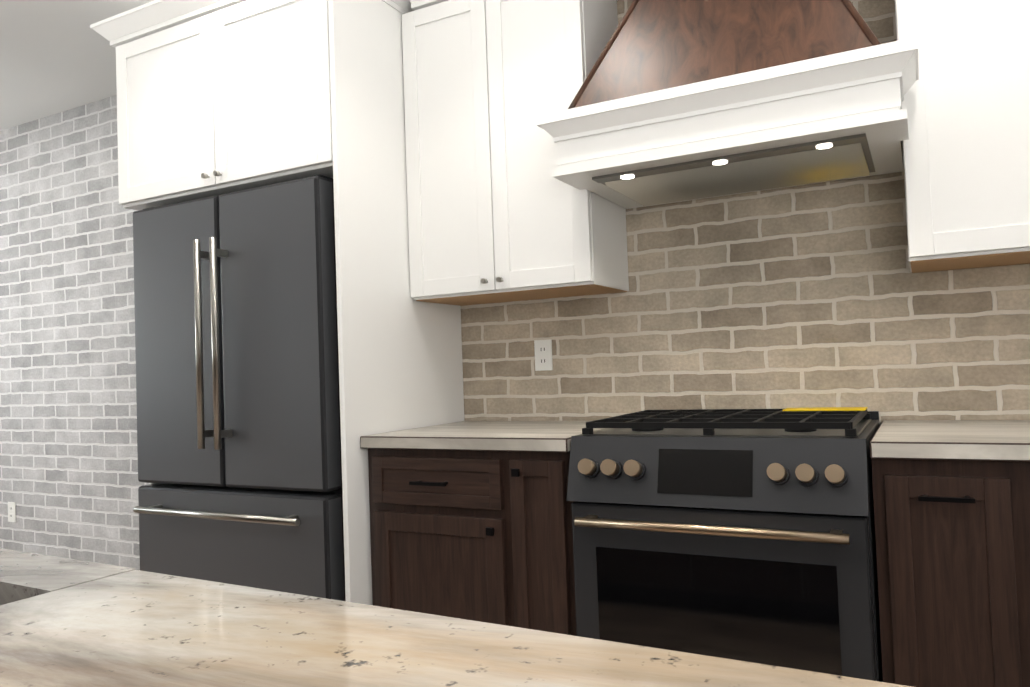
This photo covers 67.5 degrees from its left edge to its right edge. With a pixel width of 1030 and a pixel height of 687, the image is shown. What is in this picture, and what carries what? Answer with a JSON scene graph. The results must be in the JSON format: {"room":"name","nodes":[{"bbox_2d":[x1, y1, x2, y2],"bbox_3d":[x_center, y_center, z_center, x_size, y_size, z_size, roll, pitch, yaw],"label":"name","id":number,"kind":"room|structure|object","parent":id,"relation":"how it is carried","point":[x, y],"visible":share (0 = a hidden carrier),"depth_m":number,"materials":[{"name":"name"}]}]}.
{"room":"kitchen","nodes":[
{"label":"kitchen","id":0,"kind":"room"},
{"bbox_2d":[0,0,153,130],"bbox_3d":[-1.519,-1.539,0.688,9.804,0.150,5.900,-3,-2,28],"label":"ceiling","id":1,"kind":"structure","parent":0,"point":[57,56],"depth_m":3.62,"materials":[{"name":"white paint"}]},
{"bbox_2d":[0,0,1029,569],"bbox_3d":[-0.134,-0.104,3.160,9.804,2.654,0.200,-3,-2,28],"label":"wall","id":2,"kind":"structure","parent":0,"point":[806,296],"depth_m":2.75,"materials":[{"name":"brick"}]},
{"bbox_2d":[8,502,15,521],"bbox_3d":[-2.947,0.987,4.513,0.072,0.116,0.008,-3,-2,28],"label":"electrical outlet","id":3,"kind":"object","parent":2,"relation":"attached to","point":[11,511],"visible":1,"depth_m":4.51,"materials":[{"name":"white plastic"}]},
{"bbox_2d":[110,0,357,223],"bbox_3d":[-1.113,-0.885,3.166,0.595,0.698,0.719,-3,-2,28],"label":"upper cabinet","id":4,"kind":"object","parent":2,"relation":"attached to","point":[171,69],"depth_m":2.85,"materials":[{"name":"white wood"}]},
{"bbox_2d":[222,0,401,219],"bbox_3d":[-0.694,-0.908,2.944,0.595,0.698,0.719,-3,-2,28],"label":"upper cabinet","id":5,"kind":"object","parent":2,"relation":"attached to","point":[312,85],"depth_m":2.61,"materials":[{"name":"white wood"}]},
{"bbox_2d":[398,0,537,307],"bbox_3d":[-0.136,-0.723,2.856,0.412,1.115,0.349,-3,-2,28],"label":"upper cabinet","id":6,"kind":"object","parent":2,"relation":"attached to","point":[418,134],"depth_m":2.71,"materials":[{"name":"white wood"}]},
{"bbox_2d":[534,339,552,370],"bbox_3d":[0.107,0.044,2.910,0.072,0.116,0.008,-3,-2,28],"label":"electrical outlet","id":7,"kind":"object","parent":2,"relation":"attached to","point":[543,354],"visible":1,"depth_m":2.91,"materials":[{"name":"white plastic"}]},
{"bbox_2d":[502,0,628,298],"bbox_3d":[0.124,-0.737,2.718,0.412,1.115,0.349,-3,-2,28],"label":"upper cabinet","id":8,"kind":"object","parent":2,"relation":"attached to","point":[566,240],"depth_m":2.55,"materials":[{"name":"white wood"}]},
{"bbox_2d":[536,0,918,208],"bbox_3d":[0.631,-0.989,2.303,0.988,0.996,0.615,-3,-2,28],"label":"range hood","id":9,"kind":"object","parent":2,"relation":"attached to","point":[673,101],"visible":1,"depth_m":2.09,"materials":[{"name":"white"}]},
{"bbox_2d":[895,0,1029,272],"bbox_3d":[1.380,-0.803,2.024,0.773,1.146,0.401,-3,-2,28],"label":"upper cabinet","id":10,"kind":"object","parent":2,"relation":"attached to","point":[966,145],"visible":0.96,"depth_m":1.98,"materials":[{"name":"white wood"}]},
{"bbox_3d":[-1.416,1.247,0.595,9.804,0.120,5.900,-3,-2,28],"label":"floor","id":11,"kind":"structure","parent":0,"visible":0},
{"bbox_2d":[133,174,345,600],"bbox_3d":[-0.865,0.356,2.957,0.920,1.775,0.772,-3,-2,28],"label":"refrigerator","id":12,"kind":"object","parent":11,"relation":"on","point":[238,397],"visible":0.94,"depth_m":2.62,"materials":[{"name":"grey metal"}]},
{"bbox_2d":[0,548,911,686],"bbox_3d":[-0.474,0.683,0.267,4.576,0.915,1.335,-3,-2,28],"label":"kitchen island","id":13,"kind":"object","parent":11,"relation":"on","point":[66,622],"visible":1,"depth_m":0.57,"materials":[{"name":"stone"}]},
{"bbox_2d":[360,421,604,635],"bbox_3d":[-0.015,0.743,2.588,0.733,0.915,0.672,-3,-2,28],"label":"base cabinet","id":14,"kind":"object","parent":11,"relation":"on","point":[470,520],"visible":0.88,"depth_m":2.33,"materials":[{"name":"brown wood"}]},
{"bbox_2d":[567,407,882,681],"bbox_3d":[0.630,0.684,2.205,0.754,0.960,0.714,-3,-2,28],"label":"range","id":15,"kind":"object","parent":11,"relation":"on","point":[747,535],"visible":1,"depth_m":1.93,"materials":[{"name":"grey metal"}]},
{"bbox_2d":[870,420,1029,686],"bbox_3d":[1.351,0.669,1.867,0.819,0.915,0.672,-3,-2,28],"label":"base cabinet","id":16,"kind":"object","parent":11,"relation":"on","point":[951,498],"visible":1,"depth_m":1.74,"materials":[{"name":"brown wood"}]}
]}

